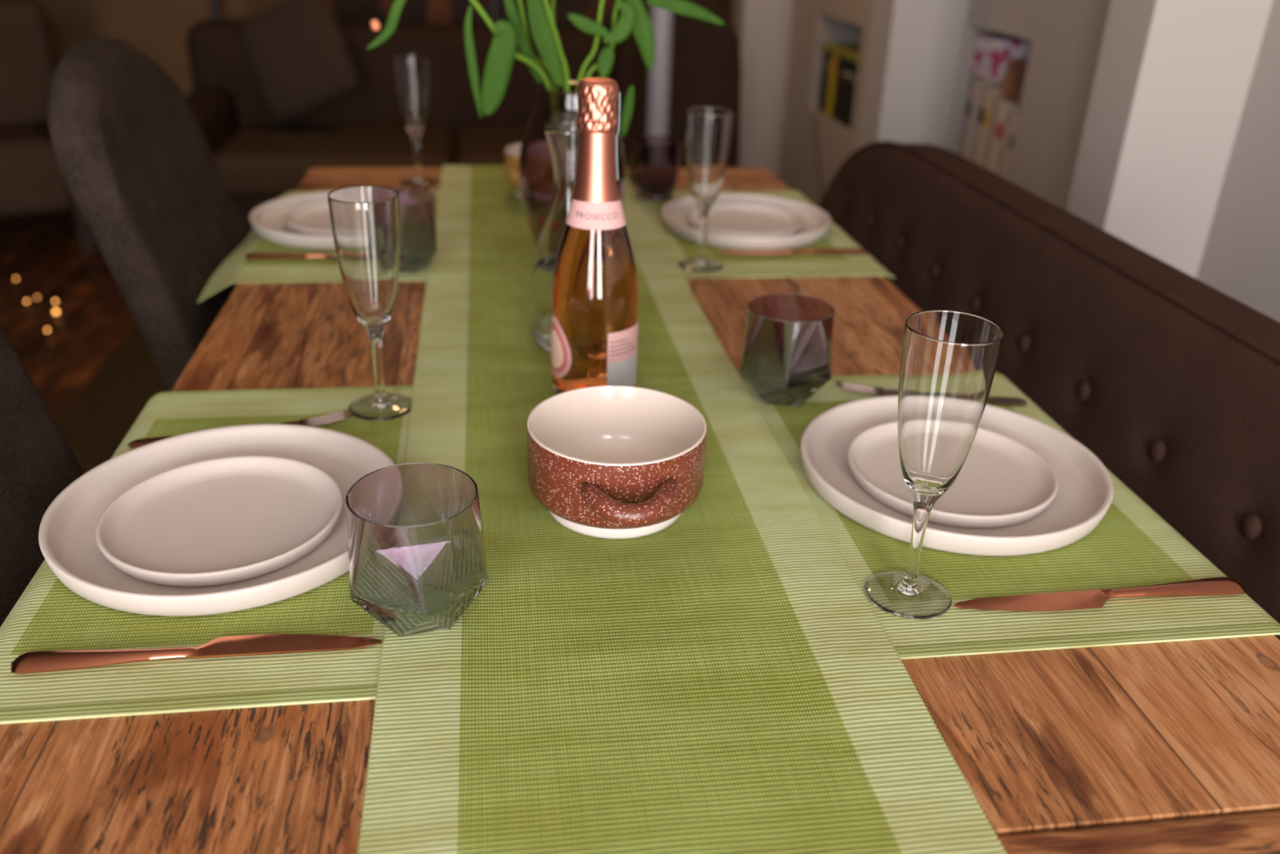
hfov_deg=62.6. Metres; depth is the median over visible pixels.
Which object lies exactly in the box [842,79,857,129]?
book
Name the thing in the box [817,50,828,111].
book
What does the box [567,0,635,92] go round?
stem
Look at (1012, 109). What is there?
book
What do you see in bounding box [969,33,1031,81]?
gift box
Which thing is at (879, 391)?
fork
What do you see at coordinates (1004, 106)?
book
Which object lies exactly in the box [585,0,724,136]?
leaves
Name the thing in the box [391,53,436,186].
champagne flute
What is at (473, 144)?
seat cushion
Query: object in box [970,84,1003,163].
book
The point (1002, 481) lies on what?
plate
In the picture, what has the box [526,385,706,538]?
soup bowl
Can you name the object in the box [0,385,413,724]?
placemat
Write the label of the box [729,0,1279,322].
wall
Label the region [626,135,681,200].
glass tumbler
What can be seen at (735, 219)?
plate
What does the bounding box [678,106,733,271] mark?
champagne flute
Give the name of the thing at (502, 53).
leaves
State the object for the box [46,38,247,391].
dining chair
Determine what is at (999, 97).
book
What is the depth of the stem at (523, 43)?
1.37 m
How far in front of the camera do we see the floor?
3.38 m
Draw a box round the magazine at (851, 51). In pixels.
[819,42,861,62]
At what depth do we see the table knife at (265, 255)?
1.47 m
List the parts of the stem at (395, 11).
stem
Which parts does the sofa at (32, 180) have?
backrest, seat, armrest, leg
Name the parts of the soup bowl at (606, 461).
handle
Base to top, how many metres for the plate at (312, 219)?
0.016 m
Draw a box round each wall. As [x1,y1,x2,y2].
[34,0,731,96]
[327,0,646,26]
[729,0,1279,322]
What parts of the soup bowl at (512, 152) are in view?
handle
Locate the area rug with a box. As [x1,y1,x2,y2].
[56,323,170,473]
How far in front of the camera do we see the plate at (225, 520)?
0.83 m
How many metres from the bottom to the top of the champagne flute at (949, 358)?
0.214 m
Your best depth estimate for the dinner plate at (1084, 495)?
0.92 m
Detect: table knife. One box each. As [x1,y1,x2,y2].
[10,633,383,674]
[244,252,337,258]
[713,248,867,254]
[953,577,1245,611]
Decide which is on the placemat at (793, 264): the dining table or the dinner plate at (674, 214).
the dinner plate at (674, 214)
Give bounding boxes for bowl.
[505,142,521,198]
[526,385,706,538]
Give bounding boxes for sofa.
[0,0,97,255]
[185,18,620,235]
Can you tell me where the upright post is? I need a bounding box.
[646,4,673,136]
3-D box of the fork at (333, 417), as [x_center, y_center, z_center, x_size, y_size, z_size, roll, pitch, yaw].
[-0.371,0.002,0.988,0.200,0.008,0.018,-8,28,-19]
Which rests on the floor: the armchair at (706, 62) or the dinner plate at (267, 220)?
the armchair at (706, 62)
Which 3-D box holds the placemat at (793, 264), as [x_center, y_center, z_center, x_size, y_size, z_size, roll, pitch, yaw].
[0.162,-0.316,1.690,0.340,0.008,0.490,-2,27,-8]
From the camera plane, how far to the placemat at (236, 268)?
1.44 m
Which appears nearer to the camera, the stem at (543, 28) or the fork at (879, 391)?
the fork at (879, 391)
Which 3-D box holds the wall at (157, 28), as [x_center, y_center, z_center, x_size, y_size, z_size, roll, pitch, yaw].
[-1.553,-2.358,4.619,4.550,2.450,0.100,-2,27,-8]
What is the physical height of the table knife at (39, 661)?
0.006 m
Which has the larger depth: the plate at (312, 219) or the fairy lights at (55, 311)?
the fairy lights at (55, 311)
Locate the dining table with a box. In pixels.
[0,167,1279,853]
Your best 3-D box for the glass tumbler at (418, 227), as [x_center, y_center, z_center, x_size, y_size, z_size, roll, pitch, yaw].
[-0.321,-0.264,1.429,0.092,0.098,0.093,-2,27,-8]
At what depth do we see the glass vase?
1.38 m
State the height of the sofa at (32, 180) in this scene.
0.840 m
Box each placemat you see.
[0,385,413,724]
[196,191,439,302]
[642,190,895,279]
[742,372,1279,659]
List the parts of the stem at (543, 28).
stem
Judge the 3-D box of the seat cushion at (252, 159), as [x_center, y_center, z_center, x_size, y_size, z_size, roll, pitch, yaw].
[-1.066,-0.961,3.756,0.795,0.140,0.620,-2,27,-8]
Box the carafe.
[530,121,579,351]
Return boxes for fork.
[128,408,354,448]
[835,380,1027,406]
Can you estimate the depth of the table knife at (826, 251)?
1.56 m
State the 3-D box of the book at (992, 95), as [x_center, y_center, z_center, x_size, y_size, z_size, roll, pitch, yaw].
[0.907,-0.673,2.579,0.151,0.292,0.036,-2,27,-8]
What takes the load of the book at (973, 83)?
in the wall at (1155, 124)
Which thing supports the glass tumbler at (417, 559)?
on the table runner at (720, 679)
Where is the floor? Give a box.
[0,206,136,422]
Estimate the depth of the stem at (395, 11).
1.33 m
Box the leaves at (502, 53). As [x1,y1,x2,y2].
[464,0,552,118]
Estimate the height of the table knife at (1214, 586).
0.006 m
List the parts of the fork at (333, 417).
handle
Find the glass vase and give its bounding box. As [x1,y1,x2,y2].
[519,81,626,249]
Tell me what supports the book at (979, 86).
in the wall at (1155, 124)
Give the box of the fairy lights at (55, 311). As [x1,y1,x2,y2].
[2,262,57,346]
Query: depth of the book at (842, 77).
3.58 m
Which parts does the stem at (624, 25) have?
stem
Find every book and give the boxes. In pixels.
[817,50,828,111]
[822,50,832,114]
[826,52,858,119]
[833,71,857,124]
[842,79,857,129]
[959,78,983,156]
[964,79,1003,159]
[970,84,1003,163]
[976,88,1002,167]
[984,94,1011,169]
[988,100,1020,174]
[997,106,1019,177]
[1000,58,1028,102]
[1003,112,1018,178]
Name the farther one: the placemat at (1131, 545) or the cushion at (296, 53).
the cushion at (296, 53)
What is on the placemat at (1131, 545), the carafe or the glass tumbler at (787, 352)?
the glass tumbler at (787, 352)
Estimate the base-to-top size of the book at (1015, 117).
0.262 m
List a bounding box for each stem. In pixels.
[366,0,564,92]
[504,0,556,91]
[527,0,570,92]
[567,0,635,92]
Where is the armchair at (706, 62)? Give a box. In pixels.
[616,0,741,168]
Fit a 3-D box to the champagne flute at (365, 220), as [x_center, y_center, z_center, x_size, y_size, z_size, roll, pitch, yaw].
[-0.254,-0.116,1.002,0.064,0.214,0.064,10,27,16]
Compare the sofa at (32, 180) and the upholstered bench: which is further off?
the sofa at (32, 180)
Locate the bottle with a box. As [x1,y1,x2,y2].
[551,76,638,395]
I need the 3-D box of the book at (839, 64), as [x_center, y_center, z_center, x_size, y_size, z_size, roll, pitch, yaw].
[0.744,-1.185,3.661,0.162,0.212,0.068,-2,27,-8]
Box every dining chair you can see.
[0,324,84,626]
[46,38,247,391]
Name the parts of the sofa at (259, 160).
armrest, frame, backrest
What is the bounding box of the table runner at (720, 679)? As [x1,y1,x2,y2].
[356,165,1007,853]
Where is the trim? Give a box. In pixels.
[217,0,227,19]
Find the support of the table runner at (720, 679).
on the dining table
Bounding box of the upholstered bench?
[818,141,1279,639]
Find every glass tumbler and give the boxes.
[346,462,488,636]
[394,188,436,273]
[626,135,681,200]
[739,293,834,406]
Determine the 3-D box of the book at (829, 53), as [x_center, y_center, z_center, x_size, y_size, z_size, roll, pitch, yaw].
[0.740,-1.216,3.724,0.161,0.212,0.060,-2,27,-8]
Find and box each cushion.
[213,123,455,195]
[235,0,359,124]
[453,124,526,165]
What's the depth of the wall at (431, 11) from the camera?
4.47 m
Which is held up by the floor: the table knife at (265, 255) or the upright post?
the upright post
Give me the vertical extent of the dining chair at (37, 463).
1.028 m
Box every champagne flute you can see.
[327,185,412,421]
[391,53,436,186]
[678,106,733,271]
[864,309,1004,619]
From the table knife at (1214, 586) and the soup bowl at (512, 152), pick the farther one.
the soup bowl at (512, 152)
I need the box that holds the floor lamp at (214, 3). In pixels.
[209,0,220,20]
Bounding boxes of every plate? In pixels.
[38,423,395,616]
[95,455,342,586]
[249,191,335,248]
[284,200,333,235]
[661,192,831,249]
[688,202,803,236]
[800,395,1113,555]
[847,421,1058,528]
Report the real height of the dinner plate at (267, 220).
0.022 m
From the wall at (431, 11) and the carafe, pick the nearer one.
the carafe
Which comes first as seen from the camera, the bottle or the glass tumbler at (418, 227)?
the bottle
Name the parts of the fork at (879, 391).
handle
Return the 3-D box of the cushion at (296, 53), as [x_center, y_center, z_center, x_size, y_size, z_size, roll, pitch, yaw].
[-1.204,-1.301,3.700,0.461,0.454,0.147,4,26,4]
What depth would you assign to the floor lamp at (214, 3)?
3.88 m
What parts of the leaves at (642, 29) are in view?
stem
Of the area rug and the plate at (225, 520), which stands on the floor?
the area rug
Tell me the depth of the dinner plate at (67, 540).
0.83 m

